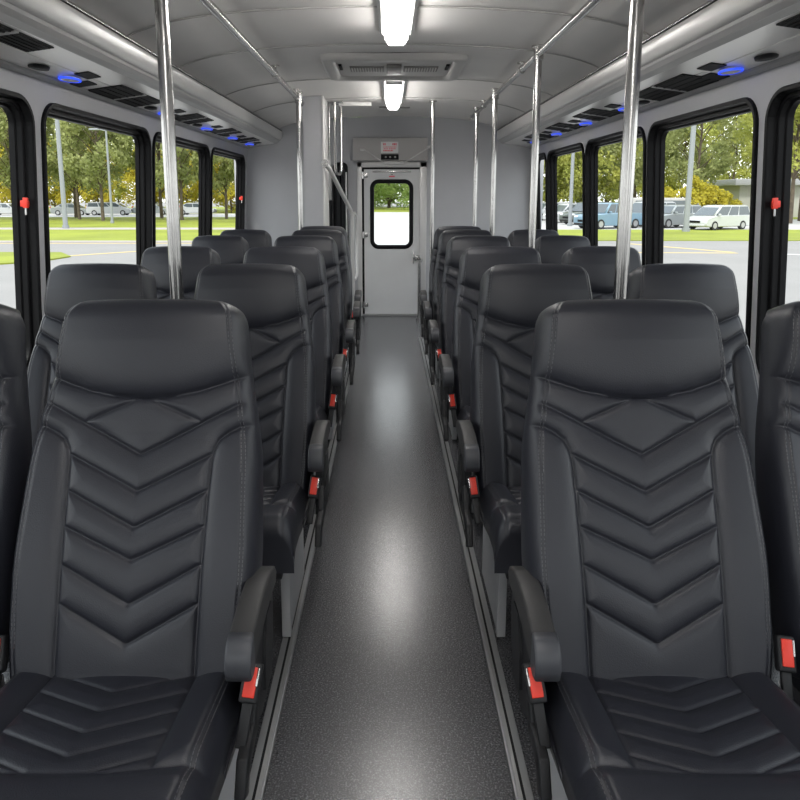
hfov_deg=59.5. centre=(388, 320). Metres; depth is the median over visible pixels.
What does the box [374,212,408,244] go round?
driveway
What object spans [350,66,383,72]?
grille
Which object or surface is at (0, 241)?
kerb
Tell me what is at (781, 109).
window
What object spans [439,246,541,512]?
seat
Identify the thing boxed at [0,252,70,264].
lawn
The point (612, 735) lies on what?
seat cushion
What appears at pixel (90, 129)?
light pole
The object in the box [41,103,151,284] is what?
window
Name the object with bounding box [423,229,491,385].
seat
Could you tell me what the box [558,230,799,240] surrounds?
lawn
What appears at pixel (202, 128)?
light
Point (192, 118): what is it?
air vent
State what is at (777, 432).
seat
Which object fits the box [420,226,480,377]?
seat
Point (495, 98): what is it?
pole
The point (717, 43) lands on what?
luggage rack
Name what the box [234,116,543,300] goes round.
wall
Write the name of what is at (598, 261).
seat
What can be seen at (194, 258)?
seat
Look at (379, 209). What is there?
lawn
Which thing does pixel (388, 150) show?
panel
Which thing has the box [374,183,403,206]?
tree
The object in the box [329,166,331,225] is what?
equipment box
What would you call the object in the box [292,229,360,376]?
seat
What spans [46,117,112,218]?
tree
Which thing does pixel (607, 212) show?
pickup truck
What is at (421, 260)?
stanchion
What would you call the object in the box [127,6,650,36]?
trim
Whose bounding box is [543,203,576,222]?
car
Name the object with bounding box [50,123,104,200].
tree
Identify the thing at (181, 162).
tree
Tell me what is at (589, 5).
handrail
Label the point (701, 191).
shrub
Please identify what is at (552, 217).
window
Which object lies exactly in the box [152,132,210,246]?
window
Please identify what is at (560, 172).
tree
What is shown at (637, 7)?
pole
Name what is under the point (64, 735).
seat cushion
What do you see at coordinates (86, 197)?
tree
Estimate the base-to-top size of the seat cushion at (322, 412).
0.159 m
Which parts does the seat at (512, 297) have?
trim, panel, armrest, recline lever, backrest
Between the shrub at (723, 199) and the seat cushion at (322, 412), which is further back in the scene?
the shrub at (723, 199)
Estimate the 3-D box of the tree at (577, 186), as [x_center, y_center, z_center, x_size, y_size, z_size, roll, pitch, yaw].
[21.362,-19.292,74.831,8.824,16.371,9.242,5,11,25]
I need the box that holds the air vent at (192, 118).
[175,113,213,124]
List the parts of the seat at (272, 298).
frame, backrest, recline lever, armrest, panel, trim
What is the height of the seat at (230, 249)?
1.045 m
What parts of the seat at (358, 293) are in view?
backrest, armrest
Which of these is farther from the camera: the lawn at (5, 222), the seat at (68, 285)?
the lawn at (5, 222)
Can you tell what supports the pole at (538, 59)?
on the floor
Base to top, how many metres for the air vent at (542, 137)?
0.033 m
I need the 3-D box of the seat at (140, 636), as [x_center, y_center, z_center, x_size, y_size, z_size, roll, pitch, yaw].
[-0.509,0.520,1.329,0.560,1.045,0.822,0,10,0]
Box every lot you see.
[0,214,234,216]
[542,219,799,229]
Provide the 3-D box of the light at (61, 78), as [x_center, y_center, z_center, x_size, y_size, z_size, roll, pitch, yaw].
[-1.365,-1.034,2.994,0.081,0.016,0.135,0,10,0]
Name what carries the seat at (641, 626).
on the floor
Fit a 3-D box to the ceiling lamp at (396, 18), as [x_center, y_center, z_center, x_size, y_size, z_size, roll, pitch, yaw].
[0.035,-1.260,2.779,0.170,0.084,1.197,0,10,0]
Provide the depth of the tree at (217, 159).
69.02 m
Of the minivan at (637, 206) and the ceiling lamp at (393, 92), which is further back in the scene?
the minivan at (637, 206)
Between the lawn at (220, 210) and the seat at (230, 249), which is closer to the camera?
the seat at (230, 249)
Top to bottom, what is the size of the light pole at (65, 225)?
17.100 m
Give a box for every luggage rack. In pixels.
[0,0,282,148]
[497,0,799,148]
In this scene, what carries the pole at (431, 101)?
on the floor
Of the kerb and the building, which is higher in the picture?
the building
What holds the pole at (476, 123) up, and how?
on the floor
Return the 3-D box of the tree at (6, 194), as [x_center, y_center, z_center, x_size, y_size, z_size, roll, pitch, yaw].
[-53.114,-20.080,94.380,9.678,12.395,8.817,10,14,43]
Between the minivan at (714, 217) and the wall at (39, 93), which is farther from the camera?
the minivan at (714, 217)
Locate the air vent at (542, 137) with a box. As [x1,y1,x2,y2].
[524,133,555,140]
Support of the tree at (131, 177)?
on the lawn at (220, 210)
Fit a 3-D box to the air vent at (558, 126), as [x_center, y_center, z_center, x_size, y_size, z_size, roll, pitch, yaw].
[1.310,-1.452,5.251,0.180,0.033,0.450,0,10,0]
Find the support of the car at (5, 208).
on the lot at (1, 215)
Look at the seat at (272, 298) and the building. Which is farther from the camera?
the building
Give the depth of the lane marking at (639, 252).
30.77 m
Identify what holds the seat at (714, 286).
on the floor
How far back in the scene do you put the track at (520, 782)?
1.98 m
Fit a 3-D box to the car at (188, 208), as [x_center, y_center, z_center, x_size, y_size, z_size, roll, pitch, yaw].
[-24.490,-14.251,88.881,4.840,1.500,2.260,0,10,0]
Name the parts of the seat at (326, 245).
backrest, panel, armrest, recline lever, trim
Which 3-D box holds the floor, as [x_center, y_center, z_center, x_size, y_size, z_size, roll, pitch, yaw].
[0.000,0.854,2.592,3.200,0.060,10.100,0,10,0]
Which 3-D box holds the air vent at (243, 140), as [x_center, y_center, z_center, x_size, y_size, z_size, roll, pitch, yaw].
[-1.310,-1.671,6.466,0.180,0.033,0.320,0,10,0]
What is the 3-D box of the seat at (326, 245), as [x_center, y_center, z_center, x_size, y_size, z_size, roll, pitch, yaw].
[-0.453,0.076,3.798,0.536,1.045,0.745,0,10,0]
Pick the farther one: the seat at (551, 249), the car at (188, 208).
the car at (188, 208)
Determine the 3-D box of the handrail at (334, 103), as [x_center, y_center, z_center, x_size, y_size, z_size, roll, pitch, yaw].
[-0.480,-1.577,6.082,0.180,0.612,0.291,0,10,0]
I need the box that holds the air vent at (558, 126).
[545,122,582,131]
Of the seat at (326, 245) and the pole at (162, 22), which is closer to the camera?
the pole at (162, 22)
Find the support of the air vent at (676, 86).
attached to the luggage rack at (717, 43)
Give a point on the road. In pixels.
(737, 261)
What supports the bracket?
attached to the ceiling
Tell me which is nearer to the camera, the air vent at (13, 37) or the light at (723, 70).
the air vent at (13, 37)
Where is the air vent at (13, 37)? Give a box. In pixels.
[0,23,53,51]
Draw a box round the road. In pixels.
[0,202,799,330]
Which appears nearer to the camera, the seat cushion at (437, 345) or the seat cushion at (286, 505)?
the seat cushion at (286, 505)
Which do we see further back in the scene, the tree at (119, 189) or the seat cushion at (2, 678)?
the tree at (119, 189)
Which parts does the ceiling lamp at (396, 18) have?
rail, rail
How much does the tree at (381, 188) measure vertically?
17.863 m
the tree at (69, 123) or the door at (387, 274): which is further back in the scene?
the tree at (69, 123)
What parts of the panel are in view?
indicator panel, motor, linkage rod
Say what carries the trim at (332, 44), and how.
attached to the ceiling
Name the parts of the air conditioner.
latch plate, panel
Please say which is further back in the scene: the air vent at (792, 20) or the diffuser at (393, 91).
the diffuser at (393, 91)
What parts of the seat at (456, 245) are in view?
trim, panel, recline lever, armrest, backrest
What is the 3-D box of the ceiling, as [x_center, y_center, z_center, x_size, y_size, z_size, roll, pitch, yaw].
[0.000,-1.079,2.255,3.040,0.315,10.020,0,10,0]
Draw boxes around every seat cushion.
[0,672,241,799]
[1,674,4,687]
[262,482,309,572]
[316,406,328,420]
[332,359,335,393]
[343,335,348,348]
[435,335,440,348]
[455,406,469,427]
[478,482,521,572]
[543,672,799,799]
[792,676,799,706]
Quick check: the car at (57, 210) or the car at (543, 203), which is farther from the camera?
the car at (57, 210)
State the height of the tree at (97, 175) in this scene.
17.758 m
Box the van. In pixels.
[633,198,684,204]
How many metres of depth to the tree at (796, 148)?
61.16 m
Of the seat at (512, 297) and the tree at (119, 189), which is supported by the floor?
the seat at (512, 297)
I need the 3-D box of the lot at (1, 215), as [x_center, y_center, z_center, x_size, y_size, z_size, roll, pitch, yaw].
[-63.750,-13.134,87.050,112.500,0.050,16.000,0,10,0]
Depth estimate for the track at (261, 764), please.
1.83 m
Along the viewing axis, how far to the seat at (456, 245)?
3.90 m
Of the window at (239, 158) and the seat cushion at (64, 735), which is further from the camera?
the window at (239, 158)
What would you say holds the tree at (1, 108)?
on the lawn at (5, 222)
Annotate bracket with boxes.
[339,102,371,106]
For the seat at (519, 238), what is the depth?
4.63 m
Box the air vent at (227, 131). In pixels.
[211,128,241,135]
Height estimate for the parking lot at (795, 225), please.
0.050 m
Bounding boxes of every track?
[245,345,355,799]
[419,339,533,799]
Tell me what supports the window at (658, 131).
in the wall at (760, 87)
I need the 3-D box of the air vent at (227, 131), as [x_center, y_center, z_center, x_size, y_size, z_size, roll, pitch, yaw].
[-1.310,-1.520,5.630,0.180,0.033,0.380,0,10,0]
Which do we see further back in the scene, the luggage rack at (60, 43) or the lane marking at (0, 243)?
the lane marking at (0, 243)
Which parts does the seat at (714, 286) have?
backrest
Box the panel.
[353,138,430,163]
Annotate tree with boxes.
[0,107,10,191]
[0,108,8,172]
[0,144,10,202]
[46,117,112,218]
[46,120,110,217]
[48,137,73,206]
[49,119,134,220]
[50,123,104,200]
[70,141,127,205]
[96,142,134,202]
[113,141,192,217]
[118,149,164,206]
[155,142,215,219]
[155,148,218,205]
[189,150,234,218]
[212,158,235,212]
[213,155,234,178]
[374,183,392,206]
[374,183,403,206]
[374,183,408,207]
[396,184,408,209]
[543,154,581,201]
[543,155,578,201]
[557,143,620,202]
[574,141,642,202]
[598,133,683,197]
[616,131,674,202]
[665,115,748,204]
[665,122,724,198]
[703,114,752,179]
[731,105,799,222]
[748,104,799,220]
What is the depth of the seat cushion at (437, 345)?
4.34 m
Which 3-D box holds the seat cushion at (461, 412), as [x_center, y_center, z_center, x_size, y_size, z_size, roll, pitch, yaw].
[0.503,0.416,2.817,0.434,0.159,0.402,0,10,0]
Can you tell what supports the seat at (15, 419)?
on the floor
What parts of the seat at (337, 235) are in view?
backrest, panel, armrest, recline lever, trim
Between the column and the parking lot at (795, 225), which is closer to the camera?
the column
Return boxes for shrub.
[638,186,672,197]
[664,175,717,205]
[697,185,741,206]
[716,193,742,204]
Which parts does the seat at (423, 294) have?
recline lever, armrest, backrest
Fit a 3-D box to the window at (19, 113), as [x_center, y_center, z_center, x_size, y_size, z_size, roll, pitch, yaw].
[-1.516,-0.235,2.305,0.144,1.148,1.320,0,10,0]
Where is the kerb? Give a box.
[0,241,191,241]
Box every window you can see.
[0,88,41,371]
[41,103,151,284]
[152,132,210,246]
[210,147,244,234]
[536,153,546,229]
[547,143,584,235]
[585,126,645,265]
[645,97,758,347]
[755,82,799,374]
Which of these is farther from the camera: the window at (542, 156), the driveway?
the driveway
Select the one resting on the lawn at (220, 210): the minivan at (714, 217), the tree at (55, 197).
the tree at (55, 197)
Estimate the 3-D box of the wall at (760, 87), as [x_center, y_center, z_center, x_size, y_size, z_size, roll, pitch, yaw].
[1.525,-0.129,2.426,0.161,1.930,10.020,0,10,0]
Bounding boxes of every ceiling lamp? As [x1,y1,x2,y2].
[377,0,418,44]
[382,81,405,109]
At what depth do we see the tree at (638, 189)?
95.35 m
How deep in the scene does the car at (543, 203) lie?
68.64 m
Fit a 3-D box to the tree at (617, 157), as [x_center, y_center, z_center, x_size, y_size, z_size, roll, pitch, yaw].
[27.392,-21.979,85.140,9.706,18.008,10.167,-10,14,-43]
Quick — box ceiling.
[69,0,708,127]
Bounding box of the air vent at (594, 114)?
[573,108,620,120]
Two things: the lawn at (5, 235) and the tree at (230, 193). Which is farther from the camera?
the tree at (230, 193)
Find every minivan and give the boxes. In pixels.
[86,202,132,214]
[632,201,675,226]
[689,205,749,229]
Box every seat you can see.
[0,299,275,799]
[0,304,31,687]
[27,263,156,451]
[140,246,220,299]
[191,235,248,263]
[194,264,330,636]
[220,229,271,248]
[243,246,345,512]
[274,235,355,439]
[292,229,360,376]
[300,226,361,370]
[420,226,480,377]
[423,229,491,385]
[428,235,509,439]
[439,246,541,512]
[456,264,592,636]
[507,229,558,246]
[508,299,799,799]
[535,235,589,263]
[561,246,641,299]
[627,263,758,491]
[755,301,799,706]
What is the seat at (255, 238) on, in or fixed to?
on the floor
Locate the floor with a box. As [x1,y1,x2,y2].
[2,316,779,799]
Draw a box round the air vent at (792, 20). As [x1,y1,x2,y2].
[776,14,799,28]
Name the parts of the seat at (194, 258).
backrest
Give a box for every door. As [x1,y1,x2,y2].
[333,162,348,244]
[357,162,426,315]
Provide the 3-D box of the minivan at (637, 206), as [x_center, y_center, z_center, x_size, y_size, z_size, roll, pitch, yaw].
[20.991,-8.714,56.851,5.040,1.950,2.310,-5,12,-28]
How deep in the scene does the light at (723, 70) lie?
2.77 m
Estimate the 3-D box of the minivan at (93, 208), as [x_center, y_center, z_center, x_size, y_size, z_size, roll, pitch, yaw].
[-34.590,-13.946,86.905,5.340,1.600,2.260,-1,10,-5]
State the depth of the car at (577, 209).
59.64 m
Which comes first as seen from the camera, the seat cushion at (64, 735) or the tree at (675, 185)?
the seat cushion at (64, 735)
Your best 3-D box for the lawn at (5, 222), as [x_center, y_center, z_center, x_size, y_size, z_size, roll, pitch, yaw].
[-63.750,-9.433,66.379,112.500,0.050,26.000,0,10,0]
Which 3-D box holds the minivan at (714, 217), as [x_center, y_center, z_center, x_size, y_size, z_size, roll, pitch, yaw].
[23.991,-7.571,51.062,4.990,1.750,2.310,-5,12,-28]
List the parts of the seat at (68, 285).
backrest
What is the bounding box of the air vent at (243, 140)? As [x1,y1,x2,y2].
[234,137,258,142]
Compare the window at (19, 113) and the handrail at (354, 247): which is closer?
the window at (19, 113)
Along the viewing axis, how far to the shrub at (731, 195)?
65.73 m
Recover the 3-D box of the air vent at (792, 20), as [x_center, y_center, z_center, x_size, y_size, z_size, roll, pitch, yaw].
[1.240,-0.858,1.893,0.100,0.020,0.530,0,10,0]
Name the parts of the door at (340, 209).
pane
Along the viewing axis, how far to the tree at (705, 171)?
67.15 m
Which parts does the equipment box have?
plate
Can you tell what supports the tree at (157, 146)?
on the lawn at (5, 222)
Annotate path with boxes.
[0,228,234,229]
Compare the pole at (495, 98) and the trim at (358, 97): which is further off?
the trim at (358, 97)
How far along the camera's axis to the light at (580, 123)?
4.84 m
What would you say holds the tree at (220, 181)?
on the lawn at (5, 222)
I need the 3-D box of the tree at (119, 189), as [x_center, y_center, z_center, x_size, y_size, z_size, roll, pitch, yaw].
[-42.605,-25.618,109.974,9.242,16.371,8.824,8,13,37]
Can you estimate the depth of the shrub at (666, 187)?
67.48 m
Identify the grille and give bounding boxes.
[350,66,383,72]
[403,66,437,72]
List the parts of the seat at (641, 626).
trim, panel, latch plate, armrest, recline lever, backrest, latch plate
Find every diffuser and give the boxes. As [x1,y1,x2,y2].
[385,0,410,44]
[387,85,400,109]
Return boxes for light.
[58,75,81,82]
[201,127,212,130]
[579,122,591,125]
[718,66,743,74]
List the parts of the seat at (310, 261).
backrest, armrest, recline lever, panel, trim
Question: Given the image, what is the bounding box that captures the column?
[302,96,328,225]
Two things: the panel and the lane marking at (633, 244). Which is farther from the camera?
the lane marking at (633, 244)
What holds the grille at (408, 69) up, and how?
attached to the air conditioner
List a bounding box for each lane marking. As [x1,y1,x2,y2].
[0,243,191,243]
[70,251,135,255]
[633,244,731,252]
[639,252,702,252]
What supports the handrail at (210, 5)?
attached to the ceiling
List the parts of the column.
edge trim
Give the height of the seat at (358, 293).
1.045 m
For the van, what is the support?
on the parking lot at (795, 225)
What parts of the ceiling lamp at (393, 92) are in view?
rail, rail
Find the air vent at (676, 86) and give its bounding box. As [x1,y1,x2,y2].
[639,74,718,100]
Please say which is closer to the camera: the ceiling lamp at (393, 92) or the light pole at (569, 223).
the ceiling lamp at (393, 92)
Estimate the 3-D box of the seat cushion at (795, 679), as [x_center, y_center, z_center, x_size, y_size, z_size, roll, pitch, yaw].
[1.055,0.749,1.202,0.480,0.159,0.490,0,10,0]
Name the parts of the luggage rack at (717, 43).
switch panel, rail, switch panel, switch panel, edge trim, switch panel, switch panel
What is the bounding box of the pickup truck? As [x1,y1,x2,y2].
[573,203,641,228]
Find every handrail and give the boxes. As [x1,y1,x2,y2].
[199,0,303,105]
[321,159,357,309]
[327,101,342,174]
[469,0,601,118]
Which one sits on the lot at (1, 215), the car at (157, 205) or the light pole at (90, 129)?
the car at (157, 205)
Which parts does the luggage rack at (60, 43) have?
switch panel, switch panel, edge trim, rail, switch panel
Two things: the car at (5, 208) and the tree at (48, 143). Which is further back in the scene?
the car at (5, 208)
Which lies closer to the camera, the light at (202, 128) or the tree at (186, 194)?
the light at (202, 128)
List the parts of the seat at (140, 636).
backrest, recline lever, armrest, latch plate, panel, trim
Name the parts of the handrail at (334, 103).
ceiling plate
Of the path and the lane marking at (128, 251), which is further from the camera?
the path
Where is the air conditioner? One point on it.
(338, 66)
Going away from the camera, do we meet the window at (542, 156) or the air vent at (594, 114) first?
the air vent at (594, 114)
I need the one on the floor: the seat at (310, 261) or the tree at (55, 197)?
the seat at (310, 261)
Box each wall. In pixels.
[0,67,247,318]
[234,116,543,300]
[530,60,799,385]
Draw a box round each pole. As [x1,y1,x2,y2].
[55,119,68,228]
[89,128,113,222]
[154,0,183,298]
[295,91,303,229]
[429,100,436,334]
[472,107,479,225]
[490,88,498,235]
[528,44,543,248]
[567,153,574,225]
[613,0,644,298]
[682,125,695,231]
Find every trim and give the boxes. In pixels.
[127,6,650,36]
[179,44,598,67]
[225,78,552,95]
[253,97,524,112]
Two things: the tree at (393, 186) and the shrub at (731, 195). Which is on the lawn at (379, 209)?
the tree at (393, 186)
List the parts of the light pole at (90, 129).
post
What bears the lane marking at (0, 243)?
on the road
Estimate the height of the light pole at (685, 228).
17.100 m
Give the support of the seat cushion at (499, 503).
on the seat at (512, 297)
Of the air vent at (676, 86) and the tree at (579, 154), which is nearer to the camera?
the air vent at (676, 86)
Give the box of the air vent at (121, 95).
[88,85,159,106]
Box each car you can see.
[0,203,11,214]
[49,203,89,214]
[132,203,165,214]
[179,203,216,214]
[542,202,566,219]
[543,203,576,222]
[559,202,612,223]
[664,205,701,227]
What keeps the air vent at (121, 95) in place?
attached to the luggage rack at (60, 43)
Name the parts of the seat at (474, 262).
trim, panel, recline lever, armrest, backrest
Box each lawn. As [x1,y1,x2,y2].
[0,217,234,227]
[0,230,223,240]
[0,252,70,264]
[49,207,235,213]
[374,207,408,211]
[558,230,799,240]
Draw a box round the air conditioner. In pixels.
[320,53,467,80]
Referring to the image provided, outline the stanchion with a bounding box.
[416,259,422,320]
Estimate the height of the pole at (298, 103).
2.035 m
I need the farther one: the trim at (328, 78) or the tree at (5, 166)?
the tree at (5, 166)
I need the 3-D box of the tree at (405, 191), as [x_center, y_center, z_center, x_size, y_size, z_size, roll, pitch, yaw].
[5.949,-26.896,114.812,15.286,18.756,15.245,-5,11,-26]
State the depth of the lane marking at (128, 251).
30.25 m
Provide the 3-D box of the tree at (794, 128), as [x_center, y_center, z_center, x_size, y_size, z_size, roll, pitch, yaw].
[39.391,-17.399,66.024,9.797,15.761,9.911,3,11,15]
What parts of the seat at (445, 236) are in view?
recline lever, panel, armrest, backrest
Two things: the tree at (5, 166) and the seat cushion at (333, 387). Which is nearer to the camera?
the seat cushion at (333, 387)
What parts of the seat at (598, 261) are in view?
backrest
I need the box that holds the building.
[704,179,799,216]
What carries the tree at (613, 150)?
on the lawn
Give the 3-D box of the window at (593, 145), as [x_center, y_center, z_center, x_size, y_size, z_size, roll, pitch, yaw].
[1.516,-0.660,4.667,0.144,1.148,1.230,0,10,0]
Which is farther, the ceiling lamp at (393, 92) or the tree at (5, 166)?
the tree at (5, 166)
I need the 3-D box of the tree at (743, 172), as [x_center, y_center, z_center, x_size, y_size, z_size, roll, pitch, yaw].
[49.521,-25.627,100.791,11.091,19.646,10.589,-4,11,-21]
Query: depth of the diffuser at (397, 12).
2.93 m
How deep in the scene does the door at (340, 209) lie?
7.25 m
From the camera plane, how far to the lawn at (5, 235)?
43.20 m
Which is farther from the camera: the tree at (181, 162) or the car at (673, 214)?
the tree at (181, 162)

